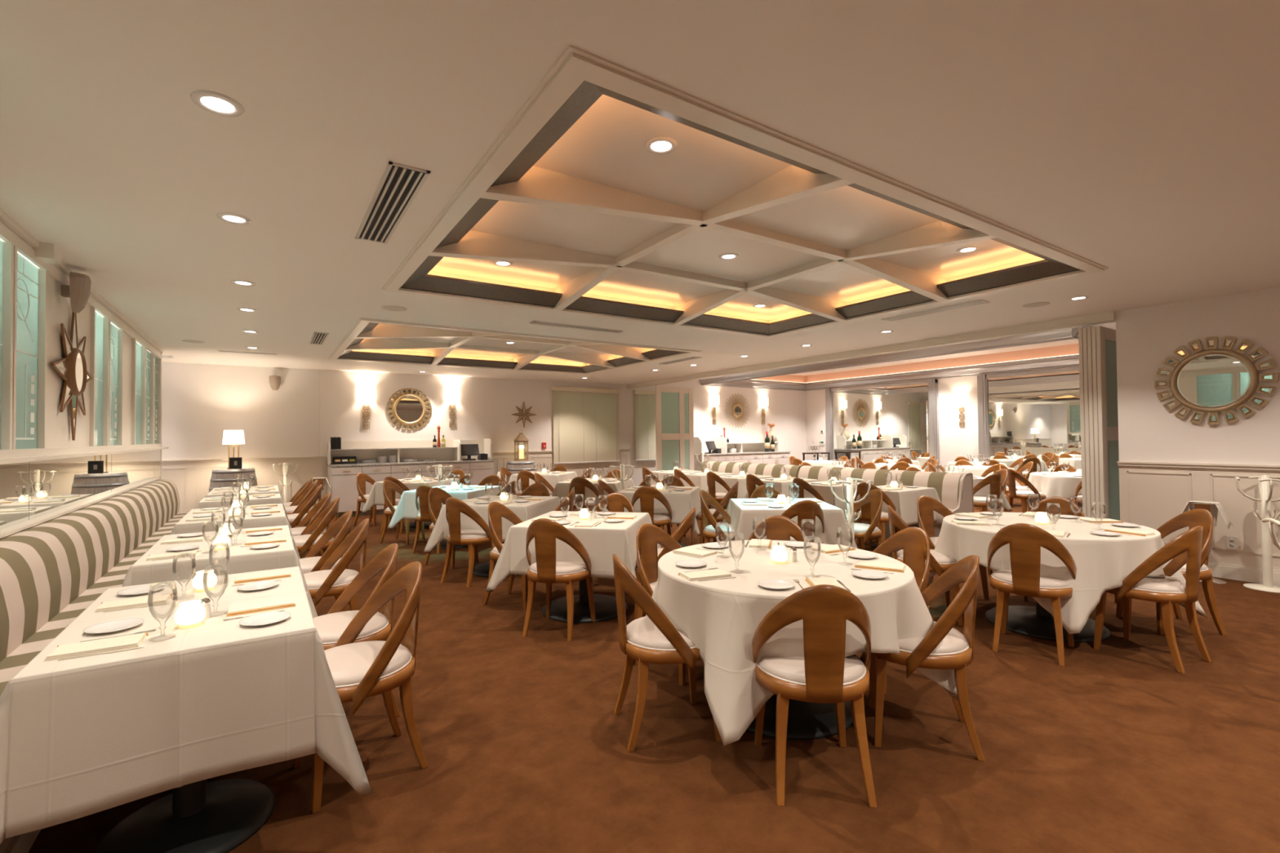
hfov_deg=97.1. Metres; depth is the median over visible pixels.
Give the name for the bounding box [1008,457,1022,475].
dining chair
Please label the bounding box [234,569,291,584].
folded napkin
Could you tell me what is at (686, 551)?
folded napkin
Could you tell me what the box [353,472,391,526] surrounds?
dining chair
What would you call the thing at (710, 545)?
bread plate
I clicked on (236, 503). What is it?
votive candle
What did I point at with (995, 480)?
dining chair
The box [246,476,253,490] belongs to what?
water glass
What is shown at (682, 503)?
tablecloth
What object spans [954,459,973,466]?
dining chair
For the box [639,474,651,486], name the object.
dining chair
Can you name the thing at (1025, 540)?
dining chair
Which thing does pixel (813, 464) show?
tablecloth
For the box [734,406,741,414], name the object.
mirror glass
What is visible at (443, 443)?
bottle
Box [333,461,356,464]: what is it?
tray
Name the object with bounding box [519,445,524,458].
pillar candle
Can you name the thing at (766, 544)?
folded napkin
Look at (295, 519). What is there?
dining chair
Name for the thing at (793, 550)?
salt shaker
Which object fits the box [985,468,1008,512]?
dining chair
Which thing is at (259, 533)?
bread plate
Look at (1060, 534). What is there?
folded napkin
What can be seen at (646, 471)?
dining chair
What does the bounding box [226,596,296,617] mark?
folded napkin
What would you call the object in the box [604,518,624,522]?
bread plate
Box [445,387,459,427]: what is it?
wall sconce
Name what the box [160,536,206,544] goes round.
folded napkin
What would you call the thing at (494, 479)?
dining chair
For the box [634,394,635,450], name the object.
window
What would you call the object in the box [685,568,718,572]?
fork
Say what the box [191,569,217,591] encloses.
votive candle
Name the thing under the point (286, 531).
tablecloth
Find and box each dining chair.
[283,477,312,526]
[284,480,318,525]
[287,484,322,528]
[290,492,331,556]
[293,497,339,557]
[293,561,427,813]
[298,510,352,611]
[303,518,368,610]
[312,543,399,716]
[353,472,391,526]
[378,480,425,544]
[380,476,409,533]
[412,484,458,554]
[423,487,478,568]
[440,497,497,587]
[446,469,464,478]
[456,474,470,485]
[478,474,502,488]
[482,502,528,610]
[497,480,515,495]
[500,466,518,496]
[516,470,541,496]
[519,483,550,496]
[522,518,595,641]
[534,473,554,496]
[550,465,567,495]
[555,489,574,511]
[568,476,598,511]
[581,467,591,478]
[595,492,634,512]
[597,480,614,511]
[603,469,625,478]
[612,554,721,751]
[631,485,671,548]
[633,523,685,685]
[634,506,696,620]
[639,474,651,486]
[641,466,660,486]
[661,475,685,542]
[674,468,695,486]
[697,481,738,544]
[699,489,734,543]
[706,471,735,522]
[746,474,775,498]
[747,515,809,542]
[750,484,782,498]
[751,584,876,808]
[780,499,824,543]
[789,456,795,465]
[791,457,802,465]
[792,477,826,502]
[800,462,812,466]
[836,456,848,461]
[843,457,855,467]
[844,488,882,550]
[845,459,853,467]
[854,482,902,551]
[855,456,864,467]
[859,462,876,469]
[868,555,985,761]
[873,527,929,694]
[874,457,888,463]
[879,465,888,469]
[880,454,893,459]
[887,505,963,626]
[889,461,910,470]
[896,457,912,464]
[906,466,920,471]
[916,495,989,600]
[921,455,935,471]
[924,459,937,471]
[927,461,938,471]
[930,457,946,472]
[954,456,971,462]
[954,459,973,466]
[973,473,1002,511]
[977,463,1008,511]
[982,459,999,466]
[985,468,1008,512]
[986,523,1076,666]
[999,465,1035,512]
[1006,468,1045,512]
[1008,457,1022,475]
[1012,461,1033,506]
[1023,496,1084,601]
[1053,464,1077,502]
[1074,480,1082,508]
[1093,525,1211,673]
[1115,508,1226,635]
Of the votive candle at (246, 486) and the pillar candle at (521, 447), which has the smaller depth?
the votive candle at (246, 486)
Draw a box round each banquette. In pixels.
[0,479,189,852]
[699,461,803,509]
[797,465,973,539]
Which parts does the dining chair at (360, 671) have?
leg, leg, seat, seat frame, backrest, leg, leg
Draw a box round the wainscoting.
[1116,461,1279,570]
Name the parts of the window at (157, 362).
pane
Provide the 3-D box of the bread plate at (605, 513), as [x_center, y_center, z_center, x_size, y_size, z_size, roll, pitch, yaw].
[-0.296,0.776,5.019,0.166,0.016,0.166,0,-1,-34]
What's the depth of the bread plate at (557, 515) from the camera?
4.96 m
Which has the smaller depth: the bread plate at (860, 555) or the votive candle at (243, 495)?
the bread plate at (860, 555)
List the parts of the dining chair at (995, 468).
backrest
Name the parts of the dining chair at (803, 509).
seat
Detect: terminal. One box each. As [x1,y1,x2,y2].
[461,444,488,460]
[704,440,720,453]
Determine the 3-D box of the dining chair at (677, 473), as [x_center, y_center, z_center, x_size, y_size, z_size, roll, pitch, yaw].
[0.856,1.173,10.009,0.516,0.866,0.497,0,-1,-18]
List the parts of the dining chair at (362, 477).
leg, backrest, leg, leg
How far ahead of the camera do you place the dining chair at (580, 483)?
8.21 m
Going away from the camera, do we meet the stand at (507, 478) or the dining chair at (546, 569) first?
the dining chair at (546, 569)
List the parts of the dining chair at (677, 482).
backrest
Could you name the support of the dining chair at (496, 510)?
on the floor
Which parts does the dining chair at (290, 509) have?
seat, backrest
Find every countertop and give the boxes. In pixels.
[327,459,494,466]
[693,451,791,455]
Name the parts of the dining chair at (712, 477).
backrest, seat, seat frame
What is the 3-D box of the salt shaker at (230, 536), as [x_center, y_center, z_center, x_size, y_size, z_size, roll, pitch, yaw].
[-2.683,0.746,3.695,0.038,0.081,0.037,0,-1,-34]
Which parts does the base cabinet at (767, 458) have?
drawer, door, drawer, door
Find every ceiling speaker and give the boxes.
[182,339,204,342]
[381,306,406,311]
[1022,302,1050,307]
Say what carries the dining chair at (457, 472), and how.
on the floor
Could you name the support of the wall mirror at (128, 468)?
attached to the wall at (59, 433)
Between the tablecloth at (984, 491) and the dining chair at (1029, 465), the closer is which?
the tablecloth at (984, 491)
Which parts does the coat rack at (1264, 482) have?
post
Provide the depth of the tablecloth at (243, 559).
3.42 m
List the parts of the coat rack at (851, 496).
post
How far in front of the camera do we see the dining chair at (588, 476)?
10.54 m
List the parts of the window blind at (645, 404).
rail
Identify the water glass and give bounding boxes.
[147,581,177,639]
[172,552,195,596]
[201,520,218,553]
[202,564,228,613]
[208,542,230,582]
[211,510,225,535]
[221,496,232,517]
[223,490,233,507]
[227,515,243,544]
[231,506,245,533]
[232,482,240,498]
[236,477,244,488]
[238,488,248,505]
[238,493,248,511]
[242,480,250,490]
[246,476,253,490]
[404,468,409,480]
[439,475,445,488]
[448,473,453,487]
[453,475,460,485]
[464,473,470,488]
[484,483,493,501]
[498,481,506,493]
[504,484,511,498]
[514,481,521,499]
[560,497,569,520]
[574,493,584,516]
[586,497,595,521]
[589,467,594,479]
[597,494,607,517]
[644,475,651,484]
[652,473,658,488]
[663,475,670,486]
[666,474,673,488]
[715,522,729,556]
[728,533,744,571]
[752,516,766,549]
[764,484,773,504]
[766,483,773,502]
[788,483,797,502]
[791,484,799,501]
[800,519,815,552]
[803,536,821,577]
[826,469,832,482]
[834,470,840,479]
[836,526,853,564]
[884,471,892,487]
[895,473,902,486]
[986,494,997,519]
[991,498,1004,524]
[1027,493,1039,517]
[1046,502,1060,530]
[1049,462,1056,474]
[1061,462,1066,475]
[1069,496,1083,521]
[1091,502,1106,528]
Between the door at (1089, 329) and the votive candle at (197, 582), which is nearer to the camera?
the votive candle at (197, 582)
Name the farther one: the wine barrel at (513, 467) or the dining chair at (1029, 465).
the wine barrel at (513, 467)
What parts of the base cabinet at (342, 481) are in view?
panel, drawer, door, drawer, door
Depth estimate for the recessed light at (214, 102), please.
2.21 m
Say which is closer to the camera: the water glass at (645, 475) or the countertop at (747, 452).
the water glass at (645, 475)
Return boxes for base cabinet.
[327,465,391,517]
[391,463,444,479]
[444,462,493,485]
[693,454,733,471]
[733,453,762,463]
[762,452,789,464]
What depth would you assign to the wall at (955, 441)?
14.52 m
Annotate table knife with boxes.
[57,647,143,661]
[102,604,167,613]
[152,555,197,560]
[674,553,701,558]
[697,577,736,582]
[836,580,851,591]
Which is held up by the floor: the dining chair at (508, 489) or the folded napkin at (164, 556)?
the dining chair at (508, 489)
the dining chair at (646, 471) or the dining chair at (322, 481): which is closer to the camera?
the dining chair at (322, 481)
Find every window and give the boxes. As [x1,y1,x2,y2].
[0,240,13,449]
[12,244,47,449]
[89,306,109,446]
[108,319,123,445]
[132,338,145,444]
[145,346,154,444]
[153,353,161,444]
[552,391,553,430]
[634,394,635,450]
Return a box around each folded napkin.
[43,632,148,662]
[93,593,172,613]
[146,550,198,560]
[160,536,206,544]
[185,516,220,521]
[191,509,223,514]
[204,497,230,501]
[211,491,233,493]
[214,488,235,490]
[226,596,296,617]
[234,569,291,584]
[244,537,286,545]
[245,526,282,533]
[250,503,277,507]
[250,509,280,514]
[252,493,275,497]
[254,484,273,487]
[255,488,275,490]
[404,480,420,482]
[443,488,459,491]
[462,499,486,502]
[467,486,487,488]
[497,501,511,504]
[521,497,546,500]
[531,517,563,521]
[571,511,591,515]
[574,520,598,527]
[607,515,636,519]
[624,488,638,490]
[658,489,670,493]
[671,546,716,557]
[674,487,693,489]
[677,568,732,581]
[728,475,744,478]
[741,502,766,506]
[748,538,772,548]
[757,497,773,501]
[770,479,787,481]
[796,499,822,502]
[804,577,845,589]
[810,544,856,554]
[820,483,839,485]
[854,560,906,573]
[880,488,902,490]
[951,520,990,525]
[954,512,991,518]
[1022,511,1036,516]
[1031,471,1051,473]
[1044,474,1065,475]
[1044,529,1066,537]
[1079,518,1123,523]
[1104,528,1155,536]
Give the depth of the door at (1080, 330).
6.51 m
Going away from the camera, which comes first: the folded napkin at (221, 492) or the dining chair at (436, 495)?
the dining chair at (436, 495)
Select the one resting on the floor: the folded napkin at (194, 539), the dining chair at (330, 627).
the dining chair at (330, 627)
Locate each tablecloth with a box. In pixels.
[0,591,372,844]
[66,566,316,627]
[121,536,317,617]
[147,524,300,559]
[170,509,300,558]
[182,503,299,552]
[195,493,291,528]
[204,488,286,511]
[211,484,283,501]
[361,477,458,513]
[387,484,502,529]
[423,495,559,553]
[485,511,661,592]
[507,471,577,494]
[551,478,634,502]
[617,485,709,536]
[645,540,971,746]
[650,470,702,484]
[680,472,734,491]
[706,475,773,504]
[719,497,857,548]
[743,477,817,498]
[799,460,848,467]
[804,480,861,511]
[844,484,941,525]
[871,459,922,471]
[875,463,919,470]
[927,511,1208,634]
[945,462,1007,470]
[945,466,1020,485]
[973,476,1012,511]
[1026,471,1081,504]
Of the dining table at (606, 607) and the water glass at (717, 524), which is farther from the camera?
the dining table at (606, 607)
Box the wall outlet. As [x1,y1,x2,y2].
[1226,535,1238,549]
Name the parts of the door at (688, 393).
pane, pane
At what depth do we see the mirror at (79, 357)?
4.50 m
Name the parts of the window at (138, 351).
pane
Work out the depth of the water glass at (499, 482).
6.36 m
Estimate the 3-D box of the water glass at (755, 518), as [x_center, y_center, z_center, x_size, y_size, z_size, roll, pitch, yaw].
[0.725,0.650,3.429,0.083,0.194,0.083,0,-1,-34]
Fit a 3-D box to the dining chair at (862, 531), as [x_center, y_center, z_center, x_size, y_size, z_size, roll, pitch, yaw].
[2.267,1.091,5.897,0.516,0.866,0.497,-1,-1,-3]
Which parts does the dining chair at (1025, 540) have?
leg, leg, seat, seat frame, backrest, leg, leg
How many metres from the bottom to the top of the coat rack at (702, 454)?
1.035 m
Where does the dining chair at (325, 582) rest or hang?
on the floor
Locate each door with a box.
[655,386,684,471]
[684,387,693,470]
[1078,328,1087,517]
[1082,327,1091,517]
[1087,327,1095,518]
[1091,326,1100,518]
[1096,325,1119,520]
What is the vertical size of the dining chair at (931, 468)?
0.866 m
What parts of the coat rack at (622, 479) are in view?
post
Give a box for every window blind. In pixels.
[551,386,620,464]
[633,390,656,461]
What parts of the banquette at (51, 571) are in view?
backrest, seat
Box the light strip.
[761,354,1074,382]
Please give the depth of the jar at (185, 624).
2.10 m
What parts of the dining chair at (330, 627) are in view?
seat, seat frame, backrest, leg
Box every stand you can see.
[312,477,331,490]
[497,471,510,483]
[1182,500,1233,584]
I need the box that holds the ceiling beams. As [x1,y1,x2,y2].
[429,164,996,325]
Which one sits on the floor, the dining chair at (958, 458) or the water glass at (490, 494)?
the dining chair at (958, 458)
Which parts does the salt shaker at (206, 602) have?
glass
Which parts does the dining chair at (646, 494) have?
backrest, seat, seat frame, leg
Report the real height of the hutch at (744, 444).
0.460 m
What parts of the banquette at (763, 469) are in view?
backrest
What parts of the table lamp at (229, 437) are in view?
lamp shade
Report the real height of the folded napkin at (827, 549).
0.017 m
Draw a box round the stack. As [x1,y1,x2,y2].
[330,436,341,448]
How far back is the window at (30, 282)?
3.73 m
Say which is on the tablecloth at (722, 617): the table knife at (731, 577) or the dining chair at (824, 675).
the table knife at (731, 577)
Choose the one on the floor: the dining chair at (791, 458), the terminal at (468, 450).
the dining chair at (791, 458)
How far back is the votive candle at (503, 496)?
6.19 m
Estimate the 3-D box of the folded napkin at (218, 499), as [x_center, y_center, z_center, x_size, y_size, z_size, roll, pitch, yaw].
[-4.910,0.848,6.577,0.234,0.017,0.132,0,-1,-32]
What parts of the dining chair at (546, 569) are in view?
leg, leg, seat, seat frame, backrest, leg, leg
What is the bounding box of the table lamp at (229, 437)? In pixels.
[222,430,244,469]
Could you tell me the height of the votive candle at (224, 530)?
0.088 m
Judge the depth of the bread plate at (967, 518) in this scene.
4.54 m
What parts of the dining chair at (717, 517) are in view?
leg, seat frame, seat, backrest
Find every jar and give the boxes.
[178,621,202,628]
[195,586,213,591]
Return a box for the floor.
[27,497,1279,852]
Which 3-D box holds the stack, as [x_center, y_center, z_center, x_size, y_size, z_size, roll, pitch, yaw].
[-5.769,0.315,10.718,0.167,0.230,0.130,0,-1,-34]
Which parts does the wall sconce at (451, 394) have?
lamp shade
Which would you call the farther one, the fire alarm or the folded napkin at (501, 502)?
the fire alarm
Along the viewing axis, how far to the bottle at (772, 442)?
16.88 m
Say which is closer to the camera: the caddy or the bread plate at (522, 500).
the bread plate at (522, 500)
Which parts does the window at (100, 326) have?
pane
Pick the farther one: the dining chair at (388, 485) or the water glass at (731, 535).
the dining chair at (388, 485)
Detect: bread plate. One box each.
[83,617,143,634]
[116,585,164,595]
[166,545,199,551]
[177,532,205,537]
[192,514,215,517]
[200,507,220,510]
[236,581,279,591]
[239,611,290,626]
[247,531,274,536]
[248,542,279,549]
[250,512,271,516]
[252,506,271,509]
[254,495,271,497]
[473,501,489,503]
[475,497,491,499]
[515,499,530,502]
[517,495,531,497]
[548,513,568,517]
[555,520,570,524]
[597,511,616,515]
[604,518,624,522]
[666,485,677,488]
[675,560,706,568]
[702,542,728,548]
[742,500,758,502]
[757,579,794,590]
[767,505,784,507]
[783,541,811,547]
[846,551,877,559]
[851,569,888,579]
[953,516,977,520]
[979,511,1002,515]
[1055,515,1079,519]
[1089,530,1121,536]
[1111,523,1140,527]
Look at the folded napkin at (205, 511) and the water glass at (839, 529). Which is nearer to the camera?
the water glass at (839, 529)
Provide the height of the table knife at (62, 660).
0.004 m
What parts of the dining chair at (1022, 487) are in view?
backrest, seat, leg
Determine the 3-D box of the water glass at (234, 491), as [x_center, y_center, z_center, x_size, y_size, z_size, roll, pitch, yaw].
[-4.769,0.759,6.685,0.083,0.194,0.083,0,-1,-34]
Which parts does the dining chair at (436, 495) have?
leg, seat frame, backrest, leg, leg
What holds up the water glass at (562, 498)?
on the tablecloth at (605, 540)
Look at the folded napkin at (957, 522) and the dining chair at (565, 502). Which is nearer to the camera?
the folded napkin at (957, 522)
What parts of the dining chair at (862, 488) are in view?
leg, leg, seat frame, seat, backrest, leg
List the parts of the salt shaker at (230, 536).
glass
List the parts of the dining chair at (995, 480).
leg, seat, seat frame, leg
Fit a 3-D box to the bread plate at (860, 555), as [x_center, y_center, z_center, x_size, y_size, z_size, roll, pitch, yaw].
[1.250,0.731,3.184,0.166,0.016,0.166,0,-1,-34]
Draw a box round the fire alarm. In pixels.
[542,442,546,448]
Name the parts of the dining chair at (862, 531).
leg, seat, seat frame, leg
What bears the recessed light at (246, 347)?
in the ceiling
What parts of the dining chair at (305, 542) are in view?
seat, seat frame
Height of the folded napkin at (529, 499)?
0.017 m
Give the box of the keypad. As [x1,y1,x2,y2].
[818,440,824,445]
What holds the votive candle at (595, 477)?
on the tablecloth at (562, 488)
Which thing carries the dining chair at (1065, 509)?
on the floor
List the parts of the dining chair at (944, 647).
leg, leg, seat frame, seat, backrest, leg, leg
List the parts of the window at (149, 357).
pane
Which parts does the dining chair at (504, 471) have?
backrest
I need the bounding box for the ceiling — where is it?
[0,0,1279,384]
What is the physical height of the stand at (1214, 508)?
0.757 m
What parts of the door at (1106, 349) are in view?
pane, pane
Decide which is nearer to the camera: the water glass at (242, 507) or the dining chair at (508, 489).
the water glass at (242, 507)
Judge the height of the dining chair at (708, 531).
0.866 m
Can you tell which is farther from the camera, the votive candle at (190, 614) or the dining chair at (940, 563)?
the dining chair at (940, 563)
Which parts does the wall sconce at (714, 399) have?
lamp shade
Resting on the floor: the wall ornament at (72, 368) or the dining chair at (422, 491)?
the dining chair at (422, 491)
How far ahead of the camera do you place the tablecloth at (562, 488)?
8.50 m
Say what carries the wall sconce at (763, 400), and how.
attached to the wall at (308, 407)
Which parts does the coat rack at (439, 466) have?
post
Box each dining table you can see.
[92,778,275,852]
[394,520,431,529]
[433,539,467,548]
[472,542,519,577]
[542,578,628,623]
[657,525,687,547]
[746,694,853,740]
[872,526,903,551]
[984,601,1111,642]
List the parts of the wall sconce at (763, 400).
lamp shade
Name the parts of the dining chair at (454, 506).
leg, seat, backrest, seat frame, leg, leg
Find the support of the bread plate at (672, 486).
on the tablecloth at (682, 503)
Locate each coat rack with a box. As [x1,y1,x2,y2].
[272,462,298,502]
[426,464,453,486]
[608,464,635,491]
[693,453,710,470]
[827,477,872,537]
[1233,475,1279,593]
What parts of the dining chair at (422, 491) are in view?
leg, seat frame, backrest, leg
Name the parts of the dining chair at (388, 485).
leg, seat frame, seat, backrest, leg, leg, leg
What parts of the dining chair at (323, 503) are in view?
seat, backrest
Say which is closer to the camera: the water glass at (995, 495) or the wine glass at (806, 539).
the wine glass at (806, 539)
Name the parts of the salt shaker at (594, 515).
glass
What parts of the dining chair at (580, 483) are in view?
seat frame, seat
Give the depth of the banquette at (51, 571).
3.42 m
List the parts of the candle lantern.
frame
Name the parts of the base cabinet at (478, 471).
drawer, door, drawer, door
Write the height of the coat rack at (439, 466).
1.035 m
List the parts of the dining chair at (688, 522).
leg, seat, backrest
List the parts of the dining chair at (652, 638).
leg, leg, backrest, seat, seat frame, leg, leg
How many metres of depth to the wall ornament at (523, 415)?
13.01 m
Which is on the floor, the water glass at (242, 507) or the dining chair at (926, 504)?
the dining chair at (926, 504)
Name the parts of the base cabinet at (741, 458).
drawer, door, drawer, door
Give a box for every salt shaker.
[200,598,211,619]
[227,534,232,546]
[510,493,513,500]
[592,509,596,519]
[786,495,791,503]
[790,547,797,562]
[1049,513,1055,524]
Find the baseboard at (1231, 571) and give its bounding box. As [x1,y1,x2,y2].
[1208,561,1279,586]
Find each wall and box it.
[0,220,160,479]
[96,362,806,485]
[805,366,1076,472]
[1115,286,1279,465]
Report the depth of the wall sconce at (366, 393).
11.13 m
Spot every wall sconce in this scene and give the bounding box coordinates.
[359,386,373,428]
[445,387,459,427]
[710,394,719,423]
[760,396,768,424]
[954,393,966,426]
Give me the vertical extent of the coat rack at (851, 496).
1.035 m
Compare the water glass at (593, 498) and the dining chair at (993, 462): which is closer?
the water glass at (593, 498)
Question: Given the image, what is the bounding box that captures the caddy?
[333,456,356,464]
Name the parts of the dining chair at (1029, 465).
backrest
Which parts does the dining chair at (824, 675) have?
leg, leg, backrest, seat, seat frame, leg, leg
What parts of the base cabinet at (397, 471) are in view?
drawer, door, drawer, door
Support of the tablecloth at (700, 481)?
on the dining table
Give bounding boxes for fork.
[80,629,155,642]
[223,610,284,621]
[231,579,281,586]
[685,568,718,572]
[792,579,803,589]
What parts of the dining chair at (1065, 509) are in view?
leg, backrest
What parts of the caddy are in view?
rail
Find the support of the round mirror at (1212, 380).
attached to the wall at (1148, 432)
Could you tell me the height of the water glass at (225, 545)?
0.194 m
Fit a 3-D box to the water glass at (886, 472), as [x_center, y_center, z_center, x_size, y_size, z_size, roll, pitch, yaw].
[3.213,0.689,7.306,0.083,0.194,0.083,0,-1,-34]
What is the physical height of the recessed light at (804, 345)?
0.020 m
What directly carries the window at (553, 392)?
in the wall at (308, 407)
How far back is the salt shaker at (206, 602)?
2.20 m
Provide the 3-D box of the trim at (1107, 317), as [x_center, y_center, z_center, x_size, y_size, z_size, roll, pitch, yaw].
[2.502,-1.123,10.462,0.170,0.103,10.065,0,-1,-34]
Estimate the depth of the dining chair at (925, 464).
14.62 m
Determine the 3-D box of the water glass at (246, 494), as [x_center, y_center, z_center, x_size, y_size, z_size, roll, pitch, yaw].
[-3.711,0.725,5.296,0.083,0.194,0.083,0,-1,-34]
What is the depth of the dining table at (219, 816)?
2.07 m
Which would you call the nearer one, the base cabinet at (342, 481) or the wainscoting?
the wainscoting
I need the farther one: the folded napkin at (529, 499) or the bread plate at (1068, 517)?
the folded napkin at (529, 499)
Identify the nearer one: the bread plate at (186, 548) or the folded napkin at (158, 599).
the folded napkin at (158, 599)
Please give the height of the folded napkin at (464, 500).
0.017 m
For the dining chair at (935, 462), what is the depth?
12.51 m
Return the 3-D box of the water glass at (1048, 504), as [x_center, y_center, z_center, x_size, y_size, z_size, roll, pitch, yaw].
[2.902,0.637,3.967,0.083,0.194,0.083,0,-1,-34]
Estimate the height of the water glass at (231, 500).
0.194 m
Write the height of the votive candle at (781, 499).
0.088 m
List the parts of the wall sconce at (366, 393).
lamp shade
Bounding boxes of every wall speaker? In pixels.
[61,271,91,312]
[268,375,280,390]
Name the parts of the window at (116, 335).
pane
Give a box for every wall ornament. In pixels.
[51,311,92,440]
[511,401,536,426]
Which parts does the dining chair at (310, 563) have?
seat, backrest, leg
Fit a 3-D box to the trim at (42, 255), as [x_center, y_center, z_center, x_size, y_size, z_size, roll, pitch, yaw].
[-3.030,0.132,2.279,0.180,2.771,14.350,0,-1,-34]
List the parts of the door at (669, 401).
pane, pane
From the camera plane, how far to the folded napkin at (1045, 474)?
8.96 m
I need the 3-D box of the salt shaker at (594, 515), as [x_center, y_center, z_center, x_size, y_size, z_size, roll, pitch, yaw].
[-0.385,0.741,4.784,0.038,0.081,0.037,0,-1,-34]
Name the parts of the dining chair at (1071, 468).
backrest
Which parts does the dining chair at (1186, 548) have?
leg, leg, seat frame, backrest, seat, leg, leg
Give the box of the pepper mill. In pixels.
[436,425,440,447]
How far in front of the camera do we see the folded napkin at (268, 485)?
8.31 m
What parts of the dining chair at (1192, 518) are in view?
leg, leg, leg, backrest, seat, seat frame, leg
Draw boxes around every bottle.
[432,435,436,447]
[441,435,445,447]
[764,431,769,452]
[770,435,774,451]
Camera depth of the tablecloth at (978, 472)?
10.98 m
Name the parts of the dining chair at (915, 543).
leg, backrest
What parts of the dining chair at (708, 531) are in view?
leg, seat frame, seat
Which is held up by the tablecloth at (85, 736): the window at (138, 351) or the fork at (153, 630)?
the fork at (153, 630)
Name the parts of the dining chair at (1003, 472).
backrest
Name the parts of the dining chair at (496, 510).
leg, seat frame, seat, backrest, leg, leg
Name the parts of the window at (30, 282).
pane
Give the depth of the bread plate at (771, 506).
5.43 m
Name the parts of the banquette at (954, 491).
backrest, seat, panel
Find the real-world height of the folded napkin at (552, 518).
0.017 m
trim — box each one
[0,208,168,479]
[0,477,159,538]
[161,448,630,512]
[328,317,700,374]
[338,322,684,373]
[345,323,650,369]
[382,44,1108,337]
[400,80,1079,334]
[626,311,1115,388]
[698,326,1084,385]
[706,379,805,391]
[751,343,1079,382]
[805,354,1079,391]
[1071,325,1092,339]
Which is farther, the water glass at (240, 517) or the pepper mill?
the pepper mill
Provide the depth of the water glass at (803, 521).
3.31 m
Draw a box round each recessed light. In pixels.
[190,89,244,116]
[216,212,251,224]
[231,280,255,285]
[236,307,257,311]
[241,329,258,333]
[245,346,259,348]
[493,260,512,266]
[644,136,677,154]
[718,253,738,259]
[752,303,767,307]
[800,344,812,346]
[879,329,893,333]
[955,245,979,253]
[1067,295,1089,300]
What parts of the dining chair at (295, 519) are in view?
seat frame, seat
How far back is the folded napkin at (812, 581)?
2.61 m
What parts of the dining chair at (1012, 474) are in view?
leg, leg, backrest, seat frame, leg, seat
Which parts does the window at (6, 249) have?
pane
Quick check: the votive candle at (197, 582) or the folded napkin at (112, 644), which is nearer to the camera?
the folded napkin at (112, 644)
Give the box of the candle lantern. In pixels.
[513,430,528,461]
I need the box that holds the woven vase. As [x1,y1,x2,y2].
[767,422,776,441]
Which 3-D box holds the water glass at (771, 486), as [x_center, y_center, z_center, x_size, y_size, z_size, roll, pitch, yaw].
[1.286,0.681,5.624,0.083,0.194,0.083,0,-1,-34]
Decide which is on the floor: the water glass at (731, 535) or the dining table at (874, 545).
the dining table at (874, 545)
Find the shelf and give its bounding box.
[330,446,457,450]
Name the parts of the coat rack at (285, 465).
post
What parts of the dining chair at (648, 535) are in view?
leg, seat, backrest, leg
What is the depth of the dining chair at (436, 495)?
6.60 m
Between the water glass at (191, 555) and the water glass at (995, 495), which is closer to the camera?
the water glass at (191, 555)
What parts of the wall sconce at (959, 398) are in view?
lamp shade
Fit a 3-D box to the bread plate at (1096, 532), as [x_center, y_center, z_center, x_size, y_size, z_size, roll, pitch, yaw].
[3.121,0.722,3.791,0.166,0.016,0.166,0,-1,-34]
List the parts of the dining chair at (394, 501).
leg, backrest, leg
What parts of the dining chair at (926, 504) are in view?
seat, backrest, leg, leg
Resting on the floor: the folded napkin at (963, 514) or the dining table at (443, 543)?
the dining table at (443, 543)
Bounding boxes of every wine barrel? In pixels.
[208,467,257,492]
[506,460,535,495]
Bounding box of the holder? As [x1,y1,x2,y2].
[229,457,241,469]
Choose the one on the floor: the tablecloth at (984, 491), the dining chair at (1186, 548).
the dining chair at (1186, 548)
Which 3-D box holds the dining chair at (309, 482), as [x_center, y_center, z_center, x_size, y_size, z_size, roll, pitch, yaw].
[-5.190,1.208,8.449,0.516,0.866,0.497,0,-1,-44]
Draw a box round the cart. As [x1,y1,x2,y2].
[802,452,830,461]
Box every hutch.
[327,438,491,464]
[693,436,779,453]
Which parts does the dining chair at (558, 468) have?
backrest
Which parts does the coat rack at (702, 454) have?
post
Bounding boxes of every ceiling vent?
[161,355,173,358]
[218,350,277,355]
[309,332,328,344]
[355,160,431,244]
[528,320,622,333]
[658,356,701,364]
[881,299,990,321]
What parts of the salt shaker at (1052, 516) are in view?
glass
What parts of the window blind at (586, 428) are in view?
rail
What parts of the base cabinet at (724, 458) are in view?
panel, drawer, drawer, door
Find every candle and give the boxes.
[174,600,205,628]
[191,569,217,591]
[212,534,230,550]
[218,523,234,534]
[228,506,240,516]
[231,500,243,506]
[237,490,246,497]
[240,484,248,490]
[415,475,421,480]
[450,482,457,488]
[499,492,508,500]
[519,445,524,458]
[578,508,590,519]
[592,475,598,480]
[656,482,662,489]
[739,471,745,476]
[770,545,787,564]
[772,560,785,564]
[777,494,786,503]
[781,474,786,479]
[831,477,837,483]
[889,480,897,488]
[976,462,982,466]
[1034,511,1049,524]
[1075,469,1081,475]
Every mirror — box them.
[0,462,28,529]
[28,453,111,519]
[75,352,84,391]
[111,449,160,492]
[386,387,431,431]
[724,393,750,427]
[825,379,939,470]
[977,366,1081,477]
[1154,336,1278,425]
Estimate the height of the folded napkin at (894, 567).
0.017 m
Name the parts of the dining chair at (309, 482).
seat, backrest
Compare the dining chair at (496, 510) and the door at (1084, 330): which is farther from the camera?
the door at (1084, 330)
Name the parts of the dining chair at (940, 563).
backrest, seat frame, seat, leg, leg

